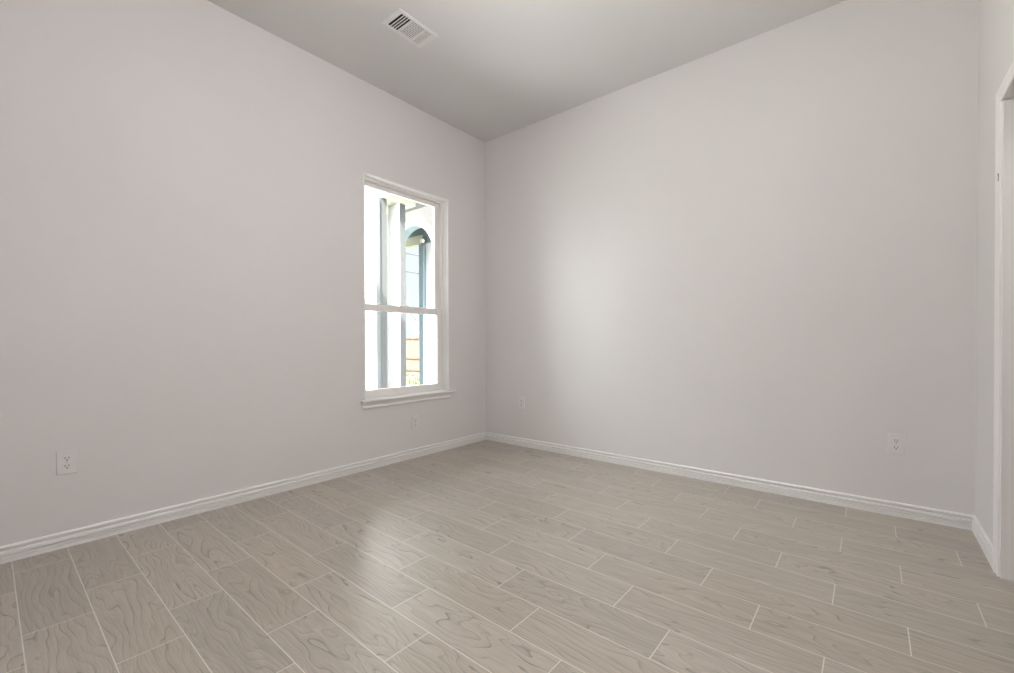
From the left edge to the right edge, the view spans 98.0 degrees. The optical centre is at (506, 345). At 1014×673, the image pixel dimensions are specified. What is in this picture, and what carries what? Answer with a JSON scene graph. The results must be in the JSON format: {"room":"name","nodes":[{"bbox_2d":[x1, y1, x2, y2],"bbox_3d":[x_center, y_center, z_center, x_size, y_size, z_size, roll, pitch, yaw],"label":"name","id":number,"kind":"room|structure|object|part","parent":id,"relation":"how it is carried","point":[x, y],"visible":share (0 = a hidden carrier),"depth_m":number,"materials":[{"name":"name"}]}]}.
{"room":"empty room","nodes":[
{"label":"empty room","id":0,"kind":"room"},
{"bbox_2d":[0,0,485,545],"bbox_3d":[-1.602,-0.481,2.988,0.150,3.170,4.450,0,1,40],"label":"wall","id":1,"kind":"structure","parent":0,"point":[182,224],"depth_m":2.55,"materials":[{"name":"paint"}]},
{"bbox_2d":[56,449,76,474],"bbox_3d":[-2.173,0.575,2.177,0.008,0.116,0.073,0,1,40],"label":"wall outlet","id":2,"kind":"object","parent":1,"relation":"attached to","point":[66,461],"visible":1,"depth_m":2.17,"materials":[{"name":"white plastic"}]},
{"bbox_2d":[62,463,71,469],"bbox_3d":[-2.171,0.595,2.176,0.003,0.028,0.034,0,1,40],"label":"receptacle","id":3,"kind":"object","parent":2,"relation":"attached to","point":[65,466],"depth_m":2.18,"materials":[{"name":"white plastic"}]},
{"bbox_2d":[62,455,71,461],"bbox_3d":[-2.171,0.556,2.176,0.003,0.028,0.034,0,1,40],"label":"receptacle","id":4,"kind":"object","parent":2,"relation":"attached to","point":[65,458],"depth_m":2.18,"materials":[{"name":"white plastic"}]},
{"bbox_2d":[0,432,485,563],"bbox_3d":[-1.534,0.944,2.947,0.015,0.078,4.150,0,1,40],"label":"baseboard","id":5,"kind":"structure","parent":1,"relation":"attached to","point":[52,542],"depth_m":2.59,"materials":[{"name":"paint"}]},
{"bbox_2d":[360,172,455,408],"bbox_3d":[-0.870,-0.436,3.838,0.188,1.856,0.990,0,1,40],"label":"window","id":6,"kind":"structure","parent":1,"relation":"in","point":[374,398],"depth_m":4.08,"materials":[{"name":"paint"}]},
{"bbox_3d":[-0.932,-0.813,3.862,0.029,1.049,0.854,0,1,40],"label":"sash","id":7,"kind":"part","parent":6,"relation":"part of","materials":[{"name":"white plastic"}]},
{"bbox_3d":[-0.899,0.030,3.844,0.035,0.746,0.854,0,1,40],"label":"sash","id":8,"kind":"part","parent":6,"relation":"part of","materials":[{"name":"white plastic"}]},
{"bbox_3d":[-0.836,0.430,3.819,0.108,0.018,0.990,0,1,40],"label":"sill","id":9,"kind":"part","parent":6,"relation":"part of","materials":[{"name":"paint"}]},
{"bbox_2d":[412,415,418,429],"bbox_3d":[-0.798,0.670,3.841,0.008,0.116,0.073,0,1,40],"label":"wall outlet","id":10,"kind":"object","parent":1,"relation":"attached to","point":[415,419],"visible":1,"depth_m":3.84,"materials":[{"name":"white plastic"}]},
{"bbox_2d":[0,440,1013,672],"bbox_3d":[0.292,1.050,1.440,4.750,0.120,4.150,0,1,40],"label":"floor","id":11,"kind":"structure","parent":0,"point":[485,556],"depth_m":1.81,"materials":[{"name":"beige tile"}]},
{"bbox_2d":[207,0,845,141],"bbox_3d":[0.262,-2.135,1.429,5.000,0.150,4.450,0,1,40],"label":"ceiling","id":12,"kind":"structure","parent":0,"point":[493,69],"depth_m":3.00,"materials":[{"name":"paint"}]},
{"bbox_2d":[381,8,438,47],"bbox_3d":[-0.632,-2.066,2.883,0.195,0.006,0.316,0,1,40],"label":"ceiling vent","id":13,"kind":"object","parent":12,"relation":"in","point":[400,22],"visible":1,"depth_m":2.87,"materials":[{"name":"metal"}]},
{"bbox_2d":[485,0,977,515],"bbox_3d":[1.656,-0.493,3.084,4.750,3.170,0.150,0,1,40],"label":"wall","id":14,"kind":"structure","parent":0,"point":[755,257],"depth_m":2.93,"materials":[{"name":"paint"}]},
{"bbox_2d":[518,397,524,408],"bbox_3d":[0.139,0.552,4.247,0.073,0.116,0.008,0,1,40],"label":"wall outlet","id":15,"kind":"object","parent":14,"relation":"attached to","point":[521,400],"visible":1,"depth_m":4.24,"materials":[{"name":"white plastic"}]},
{"bbox_2d":[486,432,974,530],"bbox_3d":[1.123,0.931,3.434,3.490,0.078,0.015,0,1,40],"label":"baseboard","id":16,"kind":"structure","parent":14,"relation":"attached to","point":[920,513],"depth_m":2.93,"materials":[{"name":"paint"}]},
{"bbox_2d":[888,433,904,454],"bbox_3d":[2.226,0.562,2.523,0.073,0.116,0.008,0,1,40],"label":"wall outlet","id":17,"kind":"object","parent":14,"relation":"attached to","point":[896,442],"visible":1,"depth_m":2.52,"materials":[{"name":"white plastic"}]},
{"bbox_2d":[892,445,899,449],"bbox_3d":[2.225,0.582,2.521,0.034,0.028,0.003,0,1,40],"label":"receptacle","id":18,"kind":"object","parent":17,"relation":"attached to","point":[894,447],"depth_m":2.52,"materials":[{"name":"white plastic"}]},
{"bbox_2d":[892,438,899,442],"bbox_3d":[2.225,0.543,2.521,0.034,0.028,0.003,0,1,40],"label":"receptacle","id":19,"kind":"object","parent":17,"relation":"attached to","point":[894,440],"depth_m":2.52,"materials":[{"name":"white plastic"}]},
{"bbox_2d":[976,0,1013,543],"bbox_3d":[1.191,-0.532,0.679,0.115,3.050,4.150,0,1,40],"label":"wall","id":20,"kind":"structure","parent":0,"point":[995,17],"depth_m":2.11,"materials":[{"name":"paint"}]},
{"bbox_2d":[972,516,992,569],"bbox_3d":[2.295,0.938,2.124,0.015,0.078,0.540,0,1,40],"label":"baseboard","id":21,"kind":"structure","parent":20,"relation":"attached to","point":[986,545],"depth_m":2.10,"materials":[{"name":"paint"}]},
{"bbox_2d":[993,60,1013,580],"bbox_3d":[1.865,-0.048,1.498,0.147,2.065,0.956,0,1,40],"label":"door frame","id":22,"kind":"structure","parent":20,"relation":"in","point":[1003,473],"depth_m":1.84,"materials":[{"name":"paint"}]},
{"label":"outside","id":23,"kind":"structure","parent":0,"visible":0},
{"bbox_2d":[406,378,419,385],"bbox_3d":[-12.260,1.402,37.210,59.830,0.100,85.000,0,1,40],"label":"ground","id":24,"kind":"structure","parent":23,"point":[407,382],"depth_m":16.97,"materials":[{"name":"white"}]},
{"bbox_2d":[406,297,418,336],"bbox_3d":[-5.440,-0.997,26.012,2.978,4.872,3.251,-1,1,-38],"label":"bare tree","id":25,"kind":"object","parent":24,"relation":"on","point":[417,333],"visible":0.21,"depth_m":26.02,"materials":[{"name":"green plant"}]},
{"bbox_2d":[406,337,419,378],"bbox_3d":[-3.724,0.545,19.146,12.500,1.860,0.160,0,1,40],"label":"fence","id":26,"kind":"object","parent":24,"relation":"on","point":[412,343],"visible":0.02,"depth_m":19.47,"materials":[{"name":"brown wood"}]},
{"bbox_2d":[406,373,419,383],"bbox_3d":[-3.552,1.252,17.161,1.518,0.500,1.173,0,1,40],"label":"shrub","id":27,"kind":"object","parent":24,"relation":"on","point":[415,381],"visible":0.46,"depth_m":16.89,"materials":[{"name":"green plant"}]},
{"bbox_3d":[-2.992,1.330,5.162,4.746,0.520,8.400,0,1,40],"label":"porch slab","id":28,"kind":"object","parent":24,"relation":"on","visible":0},
{"bbox_2d":[365,196,387,389],"bbox_3d":[-1.838,-0.441,5.960,0.560,3.000,0.230,0,1,40],"label":"porch column","id":29,"kind":"structure","parent":28,"relation":"on","point":[375,207],"depth_m":5.80,"materials":[{"name":"grey paint"}]},
{"bbox_2d":[365,187,426,212],"bbox_3d":[-1.464,-2.046,6.131,0.950,0.195,0.800,0,1,40],"label":"lintel","id":30,"kind":"object","parent":29,"relation":"on","point":[410,205],"visible":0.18,"depth_m":5.98,"materials":[{"name":"white paint"}]},
{"bbox_2d":[388,203,405,387],"bbox_3d":[-1.528,-0.443,6.138,0.310,3.000,0.170,0,1,40],"label":"porch column","id":31,"kind":"structure","parent":28,"relation":"on","point":[396,213],"depth_m":6.07,"materials":[{"name":"grey paint"}]},
{"bbox_2d":[387,206,432,387],"bbox_3d":[-2.148,-0.958,8.157,2.820,4.000,0.188,0,1,40],"label":"arch","id":32,"kind":"object","parent":28,"relation":"on","point":[422,217],"visible":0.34,"depth_m":7.60,"materials":[{"name":"white paint"}]},
{"bbox_2d":[406,228,433,384],"bbox_3d":[-1.690,-0.774,8.649,2.700,3.620,1.130,0,1,40],"label":"archway","id":33,"kind":"object","parent":28,"relation":"on","point":[426,322],"visible":0.21,"depth_m":9.03,"materials":[{"name":"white paint"}]},
{"bbox_3d":[-1.732,-0.527,9.094,0.130,3.120,0.100,0,1,40],"label":"post","id":34,"kind":"part","parent":33,"relation":"part of","materials":[{"name":"white paint"}]},
{"bbox_2d":[420,237,426,244],"bbox_3d":[-1.706,-2.126,8.938,0.170,0.170,0.070,0,1,40],"label":"lantern","id":35,"kind":"object","parent":33,"relation":"attached to","point":[423,240],"visible":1,"depth_m":8.92,"materials":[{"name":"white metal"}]}
]}

